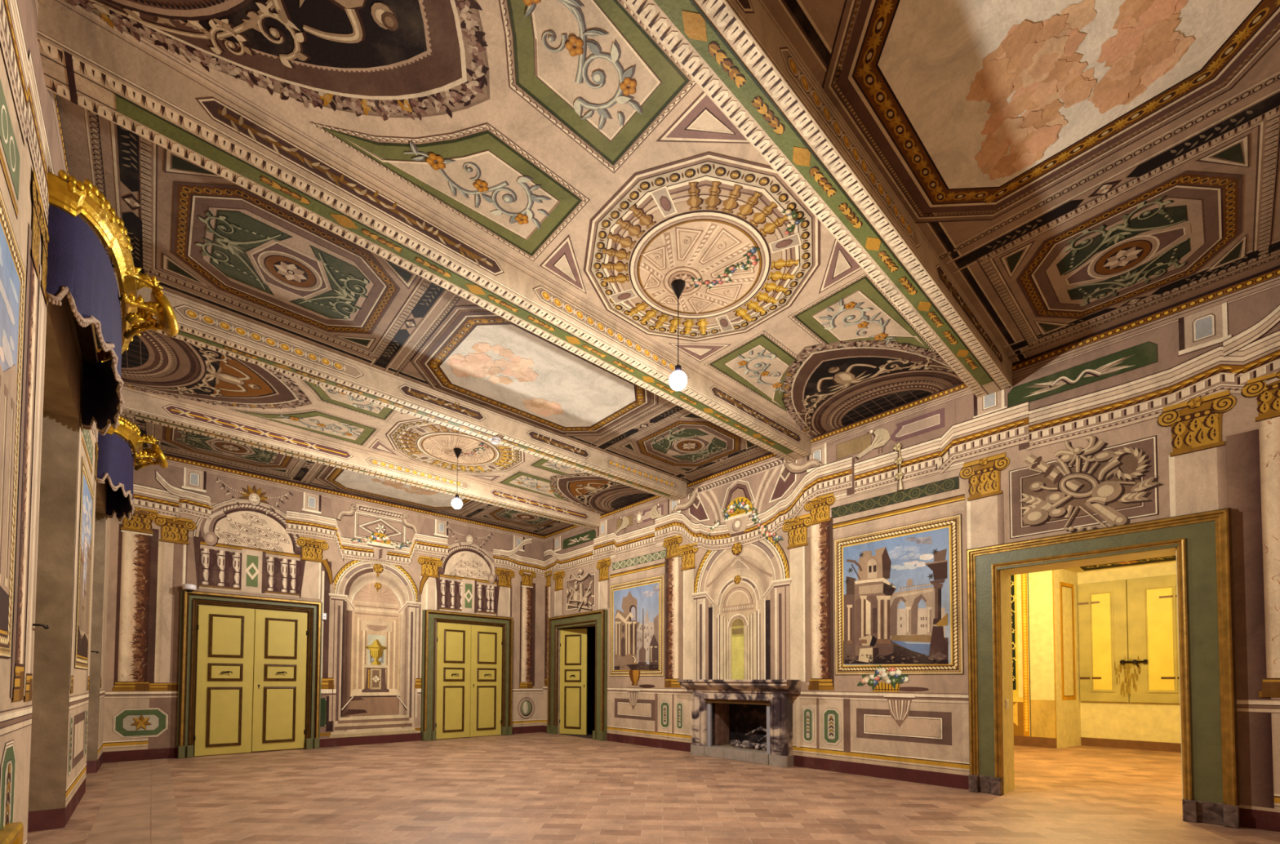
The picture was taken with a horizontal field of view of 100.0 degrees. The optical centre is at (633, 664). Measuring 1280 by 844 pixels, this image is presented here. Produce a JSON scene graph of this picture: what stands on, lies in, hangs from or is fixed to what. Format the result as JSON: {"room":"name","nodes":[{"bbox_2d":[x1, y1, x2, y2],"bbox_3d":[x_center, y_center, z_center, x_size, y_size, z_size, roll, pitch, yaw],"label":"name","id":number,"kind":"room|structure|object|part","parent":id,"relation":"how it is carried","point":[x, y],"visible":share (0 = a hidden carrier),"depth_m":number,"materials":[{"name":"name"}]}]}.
{"room":"historic interior","nodes":[
{"label":"historic interior","id":0,"kind":"room"},
{"bbox_2d":[0,0,110,843],"bbox_3d":[-4.585,-1.130,3.458,1.213,5.030,12.224,2,-2,-42],"label":"wall","id":1,"kind":"structure","parent":0,"point":[52,709],"depth_m":3.86,"materials":[{"name":"paint"}]},
{"bbox_2d":[0,822,23,843],"bbox_3d":[-2.820,1.080,2.353,0.060,0.560,1.090,2,-2,-42],"label":"panel","id":2,"kind":"object","parent":1,"relation":"attached to","point":[11,833],"visible":1,"depth_m":2.64,"materials":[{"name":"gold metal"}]},
{"bbox_2d":[0,189,26,658],"bbox_3d":[-2.500,-1.049,2.031,0.004,2.000,1.920,2,-2,-42],"label":"painting","id":3,"kind":"object","parent":1,"relation":"attached to","point":[12,270],"visible":1,"depth_m":2.55},
{"bbox_2d":[32,623,48,629],"bbox_3d":[-3.607,-0.236,3.267,0.052,0.026,0.166,2,-2,-39],"label":"curtain hook","id":4,"kind":"object","parent":1,"relation":"attached to","point":[44,626],"visible":0.98,"depth_m":3.22,"materials":[{"name":"metal"}]},
{"bbox_3d":[-4.638,1.308,3.685,0.850,0.170,1.970,2,-2,-42],"label":"niche skirting","id":5,"kind":"part","parent":1,"relation":"part of","materials":[{"name":"red paint"}]},
{"bbox_2d":[75,456,93,669],"bbox_3d":[-5.624,-0.957,5.514,0.004,2.000,1.320,2,-2,-42],"label":"painting","id":6,"kind":"object","parent":1,"relation":"attached to","point":[87,492],"visible":1,"depth_m":5.43},
{"bbox_3d":[-7.192,1.384,6.532,0.850,0.170,1.720,2,-2,-42],"label":"niche skirting","id":7,"kind":"part","parent":1,"relation":"part of","materials":[{"name":"red paint"}]},
{"bbox_2d":[45,169,178,435],"bbox_3d":[-4.079,-2.657,4.304,0.657,1.064,2.412,2,-2,-42],"label":"valance","id":8,"kind":"object","parent":1,"relation":"in","point":[79,268],"depth_m":3.67,"materials":[{"name":"blue fabric"}]},
{"bbox_3d":[-4.198,-2.236,4.181,0.334,0.166,2.256,2,-2,-42],"label":"valance trim","id":9,"kind":"part","parent":8,"relation":"part of","materials":[{"name":"fabric"}]},
{"bbox_3d":[-4.167,-2.906,4.227,0.380,0.250,2.400,2,-2,-42],"label":"gilded cornice","id":10,"kind":"part","parent":8,"relation":"part of","materials":[{"name":"gold metal"}]},
{"bbox_2d":[96,415,168,521],"bbox_3d":[-6.642,-2.581,7.162,0.657,1.064,2.014,2,-2,-42],"label":"valance","id":11,"kind":"object","parent":1,"relation":"in","point":[116,462],"depth_m":6.70,"materials":[{"name":"blue fabric"}]},
{"bbox_3d":[-6.761,-2.160,7.039,0.334,0.166,1.856,2,-2,-42],"label":"valance trim","id":12,"kind":"part","parent":11,"relation":"part of","materials":[{"name":"fabric"}]},
{"bbox_3d":[-6.730,-2.830,7.085,0.380,0.250,2.000,2,-2,-42],"label":"gilded cornice","id":13,"kind":"part","parent":11,"relation":"part of","materials":[{"name":"gold metal"}]},
{"bbox_2d":[102,445,544,763],"bbox_3d":[-5.786,-0.913,10.777,9.200,5.030,0.369,2,-2,-42],"label":"wall","id":14,"kind":"structure","parent":0,"point":[373,565],"depth_m":10.38,"materials":[{"name":"paint"}]},
{"bbox_3d":[-7.891,0.928,8.609,0.660,0.480,0.003,2,-2,-42],"label":"dado panel","id":15,"kind":"part","parent":14,"relation":"part of","materials":[{"name":"green paint"}]},
{"bbox_2d":[182,583,195,592],"bbox_3d":[-7.410,-1.269,8.959,0.180,0.133,0.220,2,-2,-42],"label":"dome camera","id":16,"kind":"object","parent":14,"relation":"attached to","point":[188,588],"visible":1,"depth_m":8.89,"materials":[{"name":"white plastic"}]},
{"bbox_2d":[176,590,322,758],"bbox_3d":[-6.744,0.172,9.574,2.080,2.780,0.138,2,-2,-42],"label":"door","id":17,"kind":"structure","parent":14,"relation":"in","point":[226,683],"depth_m":9.51,"materials":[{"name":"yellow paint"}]},
{"bbox_3d":[-7.058,0.891,9.272,0.485,1.020,0.026,2,-2,-42],"label":"panel moulding","id":18,"kind":"part","parent":17,"relation":"part of","materials":[{"name":"yellow wood"}]},
{"bbox_3d":[-7.055,0.127,9.295,0.485,0.306,0.026,2,-2,-42],"label":"panel moulding","id":19,"kind":"part","parent":17,"relation":"part of","materials":[{"name":"wood"}]},
{"bbox_3d":[-7.052,-0.498,9.314,0.485,0.740,0.026,2,-2,-42],"label":"panel moulding","id":20,"kind":"part","parent":17,"relation":"part of","materials":[{"name":"wood"}]},
{"bbox_3d":[-6.464,0.903,9.815,0.501,1.016,0.026,2,-2,-42],"label":"panel moulding","id":21,"kind":"part","parent":17,"relation":"part of","materials":[{"name":"yellow wood"}]},
{"bbox_3d":[-6.461,0.141,9.838,0.501,0.305,0.026,2,-2,-42],"label":"panel moulding","id":22,"kind":"part","parent":17,"relation":"part of","materials":[{"name":"wood"}]},
{"bbox_3d":[-6.458,-0.481,9.857,0.501,0.737,0.026,2,-2,-42],"label":"panel moulding","id":23,"kind":"part","parent":17,"relation":"part of","materials":[{"name":"wood"}]},
{"bbox_3d":[-6.821,-1.687,9.635,1.520,0.822,0.003,2,-2,-42],"label":"balustrade","id":24,"kind":"part","parent":14,"relation":"part of","materials":[{"name":"beige paint"}]},
{"bbox_2d":[322,613,326,619],"bbox_3d":[-5.961,-0.932,10.350,0.066,0.124,0.047,2,-2,-42],"label":"sensor","id":25,"kind":"object","parent":14,"relation":"attached to","point":[324,615],"visible":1,"depth_m":10.33,"materials":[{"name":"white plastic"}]},
{"bbox_3d":[-5.164,-2.643,11.143,7.865,1.265,0.005,2,-2,-42],"label":"cornice","id":26,"kind":"part","parent":14,"relation":"part of","materials":[{"name":"beige paint"}]},
{"bbox_3d":[-4.235,1.007,11.886,4.720,0.570,0.002,2,-2,-42],"label":"dado panel","id":27,"kind":"part","parent":14,"relation":"part of","materials":[{"name":"beige paint"}]},
{"bbox_2d":[420,609,512,741],"bbox_3d":[-3.735,0.246,12.270,2.160,2.820,0.138,2,-2,-42],"label":"door","id":28,"kind":"structure","parent":14,"relation":"in","point":[472,668],"depth_m":12.22,"materials":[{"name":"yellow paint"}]},
{"bbox_3d":[-4.018,0.983,12.006,0.485,1.026,0.026,2,-2,-42],"label":"panel moulding","id":29,"kind":"part","parent":28,"relation":"part of","materials":[{"name":"yellow wood"}]},
{"bbox_3d":[-4.015,0.214,12.030,0.485,0.308,0.026,2,-2,-42],"label":"panel moulding","id":30,"kind":"part","parent":28,"relation":"part of","materials":[{"name":"wood"}]},
{"bbox_3d":[-4.012,-0.414,12.049,0.485,0.744,0.026,2,-2,-42],"label":"panel moulding","id":31,"kind":"part","parent":28,"relation":"part of","materials":[{"name":"wood"}]},
{"bbox_3d":[-3.732,0.226,12.297,1.740,2.460,0.103,2,-2,-42],"label":"moulding","id":32,"kind":"part","parent":28,"relation":"part of","materials":[{"name":"wood"}]},
{"bbox_3d":[-3.431,1.001,12.535,0.482,1.026,0.026,2,-2,-42],"label":"panel moulding","id":33,"kind":"part","parent":28,"relation":"part of","materials":[{"name":"wood"}]},
{"bbox_3d":[-3.428,0.232,12.558,0.482,0.308,0.026,2,-2,-42],"label":"panel moulding","id":34,"kind":"part","parent":28,"relation":"part of","materials":[{"name":"wood"}]},
{"bbox_3d":[-3.425,-0.396,12.577,0.482,0.744,0.026,2,-2,-42],"label":"panel moulding","id":35,"kind":"part","parent":28,"relation":"part of","materials":[{"name":"wood"}]},
{"bbox_3d":[-3.772,-1.591,12.367,1.430,0.822,0.003,2,-2,-42],"label":"balustrade","id":36,"kind":"part","parent":14,"relation":"part of","materials":[{"name":"beige paint"}]},
{"bbox_2d":[26,732,1279,843],"bbox_3d":[1.570,1.606,7.942,16.490,0.122,14.310,2,-2,-42],"label":"floor","id":37,"kind":"structure","parent":0,"point":[535,788],"depth_m":5.82,"materials":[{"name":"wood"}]},
{"bbox_2d":[677,679,800,767],"bbox_3d":[1.885,0.584,9.118,0.960,2.000,2.240,2,-2,-42],"label":"fireplace","id":38,"kind":"object","parent":37,"relation":"on","point":[740,707],"visible":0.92,"depth_m":9.07,"materials":[{"name":"stone"}]},
{"bbox_3d":[1.105,0.942,9.484,0.012,0.820,0.160,2,-2,-42],"label":"jamb panel","id":39,"kind":"part","parent":38,"relation":"part of","materials":[{"name":"stone"}]},
{"bbox_2d":[677,679,800,693],"bbox_3d":[1.670,0.352,8.931,0.380,0.210,2.240,2,-2,-42],"label":"mantel shelf","id":40,"kind":"object","parent":38,"relation":"attached to","point":[695,686],"depth_m":8.71,"materials":[{"name":"stone"}]},
{"bbox_2d":[729,739,766,751],"bbox_3d":[2.027,1.370,9.101,0.367,0.156,0.912,2,-2,-42],"label":"heap","id":41,"kind":"object","parent":38,"relation":"in","point":[744,744],"visible":0.84,"depth_m":9.06,"materials":[{"name":"grey stone"}]},
{"bbox_2d":[745,726,766,741],"bbox_3d":[2.147,1.195,9.014,0.653,0.326,0.099,-1,-2,42],"label":"branch","id":42,"kind":"object","parent":41,"relation":"on","point":[759,728],"visible":0.6,"depth_m":9.01,"materials":[{"name":"brown wood"}]},
{"bbox_3d":[2.193,0.909,8.271,0.012,0.820,0.140,2,-2,-42],"label":"jamb panel","id":43,"kind":"part","parent":38,"relation":"part of","materials":[{"name":"stone"}]},
{"bbox_2d":[57,0,1279,534],"bbox_3d":[-1.169,-3.605,6.571,8.540,0.165,12.800,2,-2,-42],"label":"ceiling","id":44,"kind":"structure","parent":0,"point":[1078,169],"depth_m":4.17,"materials":[{"name":"paint"}]},
{"bbox_3d":[-4.686,-3.512,7.707,1.748,0.007,0.830,2,-2,-42],"label":"green panel","id":45,"kind":"part","parent":44,"relation":"part of","materials":[{"name":"paint"}]},
{"bbox_3d":[-3.938,-3.535,6.873,1.748,0.007,0.830,2,-2,-42],"label":"green panel","id":46,"kind":"part","parent":44,"relation":"part of","materials":[{"name":"paint"}]},
{"bbox_2d":[120,386,600,528],"bbox_3d":[-3.790,-3.318,9.486,7.940,0.284,0.278,2,-2,-42],"label":"ceiling beam","id":47,"kind":"structure","parent":44,"relation":"attached to","point":[138,405],"depth_m":8.45,"materials":[{"name":"paint"}]},
{"bbox_3d":[-4.482,-3.429,10.488,2.840,0.003,1.940,2,-2,-42],"label":"sky panel","id":48,"kind":"part","parent":44,"relation":"part of","materials":[{"name":"beige paint"}]},
{"bbox_2d":[114,272,686,501],"bbox_3d":[-2.057,-3.370,7.555,7.940,0.284,0.308,2,-2,-42],"label":"ceiling beam","id":49,"kind":"structure","parent":44,"relation":"attached to","point":[198,324],"depth_m":6.55,"materials":[{"name":"paint"}]},
{"bbox_2d":[489,436,501,444],"bbox_3d":[-1.973,-3.196,7.680,0.156,0.062,0.156,2,-2,-42],"label":"smoke detector","id":50,"kind":"object","parent":49,"relation":"attached to","point":[495,440],"visible":1,"depth_m":7.64,"materials":[{"name":"white plastic"}]},
{"bbox_3d":[-1.973,-3.221,7.680,0.156,0.012,0.156,2,-2,-42],"label":"mounting plate","id":51,"kind":"part","parent":50,"relation":"part of","materials":[{"name":"white plastic"}]},
{"bbox_2d":[36,0,811,462],"bbox_3d":[-0.365,-3.420,5.668,7.940,0.284,0.358,2,-2,-42],"label":"ceiling beam","id":52,"kind":"structure","parent":44,"relation":"attached to","point":[86,62],"depth_m":3.93,"materials":[{"name":"paint"}]},
{"bbox_3d":[-1.265,-3.614,3.892,1.748,0.007,0.830,2,-2,-42],"label":"green panel","id":53,"kind":"part","parent":44,"relation":"part of","materials":[{"name":"paint"}]},
{"bbox_2d":[453,448,462,499],"bbox_3d":[-2.841,-2.993,8.656,0.170,0.974,0.170,2,-2,-42],"label":"pendant lamp","id":54,"kind":"object","parent":44,"relation":"hanging from","point":[457,451],"visible":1,"depth_m":8.64,"materials":[{"name":"black plastic"}]},
{"bbox_3d":[-1.664,-3.418,10.414,1.748,0.007,0.830,2,-2,-42],"label":"green panel","id":55,"kind":"part","parent":44,"relation":"part of","materials":[{"name":"paint"}]},
{"bbox_3d":[-1.141,-3.528,6.762,2.840,0.003,2.110,2,-2,-42],"label":"sky panel","id":56,"kind":"part","parent":44,"relation":"part of","materials":[{"name":"beige paint"}]},
{"bbox_3d":[-0.917,-3.440,9.581,1.748,0.007,0.830,2,-2,-42],"label":"green panel","id":57,"kind":"part","parent":44,"relation":"part of","materials":[{"name":"paint"}]},
{"bbox_3d":[-0.517,-3.636,3.059,1.748,0.007,0.830,2,-2,-42],"label":"green panel","id":58,"kind":"part","parent":44,"relation":"part of","materials":[{"name":"paint"}]},
{"bbox_2d":[671,279,685,374],"bbox_3d":[0.417,-3.070,5.023,0.170,1.014,0.170,2,-2,-42],"label":"pendant lamp","id":59,"kind":"object","parent":44,"relation":"hanging from","point":[677,286],"visible":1,"depth_m":5.01,"materials":[{"name":"black plastic"}]},
{"bbox_3d":[0.417,-3.095,5.024,0.008,0.665,0.008,-1,-2,26],"label":"cord","id":60,"kind":"part","parent":59,"relation":"part of","materials":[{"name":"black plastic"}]},
{"bbox_3d":[1.757,-3.520,6.600,1.748,0.007,0.830,2,-2,-42],"label":"green panel","id":61,"kind":"part","parent":44,"relation":"part of","materials":[{"name":"paint"}]},
{"bbox_2d":[622,0,1013,398],"bbox_3d":[1.350,-3.471,3.755,7.940,0.284,0.358,2,-2,-42],"label":"ceiling beam","id":62,"kind":"structure","parent":44,"relation":"attached to","point":[735,51],"depth_m":3.56,"materials":[{"name":"paint"}]},
{"bbox_3d":[2.504,-3.542,5.766,1.748,0.007,0.830,2,-2,-42],"label":"green panel","id":63,"kind":"part","parent":44,"relation":"part of","materials":[{"name":"paint"}]},
{"bbox_3d":[2.450,-3.625,3.073,2.340,0.003,2.160,2,-2,-42],"label":"sky panel","id":64,"kind":"part","parent":44,"relation":"part of","materials":[{"name":"beige paint"}]},
{"bbox_2d":[542,265,1279,831],"bbox_3d":[2.715,-0.854,9.947,2.524,5.130,12.950,2,-2,-42],"label":"wall","id":65,"kind":"structure","parent":0,"point":[1173,410],"depth_m":6.75,"materials":[{"name":"paint"}]},
{"bbox_2d":[546,609,608,741],"bbox_3d":[-1.222,0.247,12.642,0.496,2.860,2.240,2,-2,-42],"label":"door","id":66,"kind":"structure","parent":65,"relation":"in","point":[573,642],"depth_m":12.94,"materials":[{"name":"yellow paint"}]},
{"bbox_3d":[-1.472,0.261,12.990,0.459,0.306,0.026,-1,-2,24],"label":"panel moulding","id":67,"kind":"part","parent":66,"relation":"part of","materials":[{"name":"wood"}]},
{"bbox_3d":[-1.475,1.026,12.967,0.459,1.020,0.026,-1,-2,24],"label":"panel moulding","id":68,"kind":"part","parent":66,"relation":"part of","materials":[{"name":"wood"}]},
{"bbox_3d":[-1.470,-0.363,13.009,0.459,0.740,0.026,-1,-2,24],"label":"panel moulding","id":69,"kind":"part","parent":66,"relation":"part of","materials":[{"name":"wood"}]},
{"bbox_3d":[-1.364,0.243,12.541,0.086,2.460,1.660,2,-2,-42],"label":"moulding","id":70,"kind":"part","parent":66,"relation":"part of","materials":[{"name":"wood"}]},
{"bbox_2d":[608,574,663,675],"bbox_3d":[0.028,-0.756,11.069,0.005,1.980,1.670,2,-2,-42],"label":"painting","id":71,"kind":"object","parent":65,"relation":"attached to","point":[636,613],"visible":1,"depth_m":11.01},
{"bbox_3d":[1.745,0.903,9.105,0.003,0.760,3.980,2,-2,-42],"label":"dado panel","id":72,"kind":"part","parent":65,"relation":"part of","materials":[{"name":"beige paint"}]},
{"bbox_3d":[1.766,0.737,9.088,0.003,0.650,6.520,2,-2,-42],"label":"dado panel","id":73,"kind":"part","parent":65,"relation":"part of","materials":[{"name":"beige paint"}]},
{"bbox_2d":[834,514,963,675],"bbox_3d":[3.482,-0.858,7.216,0.006,1.980,1.660,2,-2,-42],"label":"painting","id":74,"kind":"object","parent":65,"relation":"attached to","point":[895,592],"visible":1,"depth_m":7.14},
{"bbox_3d":[1.757,-2.601,9.206,0.005,1.189,12.256,2,-2,-42],"label":"cornice","id":75,"kind":"part","parent":65,"relation":"part of","materials":[{"name":"beige paint"}]},
{"bbox_2d":[966,507,1239,828],"bbox_3d":[4.926,0.038,5.841,0.568,2.918,2.156,2,-2,-42],"label":"door frame","id":76,"kind":"structure","parent":65,"relation":"in","point":[1201,543],"depth_m":5.17,"materials":[{"name":"green paint"}]},
{"bbox_2d":[1004,699,1008,708],"bbox_3d":[4.430,0.466,6.371,0.120,0.110,0.016,2,-2,-42],"label":"light switch","id":77,"kind":"object","parent":76,"relation":"attached to","point":[1006,701],"visible":1,"depth_m":6.34,"materials":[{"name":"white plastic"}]},
{"bbox_3d":[4.761,0.047,5.713,0.086,2.490,1.590,2,-2,-42],"label":"moulding","id":78,"kind":"part","parent":76,"relation":"part of","materials":[{"name":"gold metal"}]},
{"bbox_2d":[1010,555,1181,752],"bbox_3d":[6.848,-0.541,9.313,6.902,4.300,9.300,2,-2,-42],"label":"wall","id":79,"kind":"structure","parent":0,"point":[1049,712],"depth_m":10.90,"materials":[{"name":"beige paint"}]},
{"bbox_3d":[8.893,-0.481,11.002,0.613,2.400,0.001,1,-2,-30],"label":"painted cheek panel","id":80,"kind":"part","parent":79,"relation":"part of","materials":[{"name":"beige paint"}]},
{"bbox_3d":[8.857,1.567,10.924,1.062,0.200,8.500,2,-2,-42],"label":"skirting","id":81,"kind":"part","parent":79,"relation":"part of","materials":[{"name":"paint"}]},
{"bbox_2d":[1077,574,1179,703],"bbox_3d":[9.803,-0.479,10.625,0.137,2.440,1.550,2,-2,-42],"label":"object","id":82,"kind":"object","parent":79,"relation":"in","point":[1145,669],"depth_m":10.62,"materials":[{"name":"paint"}]},
{"bbox_3d":[9.533,-0.471,10.944,0.004,1.950,0.285,2,-2,-42],"label":"sunk panel","id":83,"kind":"part","parent":82,"relation":"part of","materials":[{"name":"yellow wood"}]},
{"bbox_3d":[9.528,-0.471,10.939,0.018,2.040,0.375,2,-2,-42],"label":"shutter moulding","id":84,"kind":"part","parent":82,"relation":"part of","materials":[{"name":"paint"}]},
{"bbox_2d":[1077,579,1128,702],"bbox_3d":[9.565,-0.470,10.952,0.055,2.440,0.745,2,-2,-42],"label":"shutter","id":85,"kind":"object","parent":82,"relation":"attached to","point":[1103,612],"depth_m":10.91,"materials":[{"name":"paint"}]},
{"bbox_2d":[1126,574,1179,703],"bbox_3d":[10.086,-0.486,10.371,0.055,2.440,0.795,2,-2,-42],"label":"shutter","id":86,"kind":"object","parent":82,"relation":"attached to","point":[1152,618],"depth_m":10.38,"materials":[{"name":"paint"}]},
{"bbox_3d":[10.104,-0.487,10.307,0.004,1.950,0.345,2,-2,-42],"label":"sunk panel","id":87,"kind":"part","parent":82,"relation":"part of","materials":[{"name":"yellow wood"}]},
{"bbox_3d":[10.099,-0.488,10.302,0.018,2.040,0.435,2,-2,-42],"label":"shutter moulding","id":88,"kind":"part","parent":82,"relation":"part of","materials":[{"name":"paint"}]}
]}

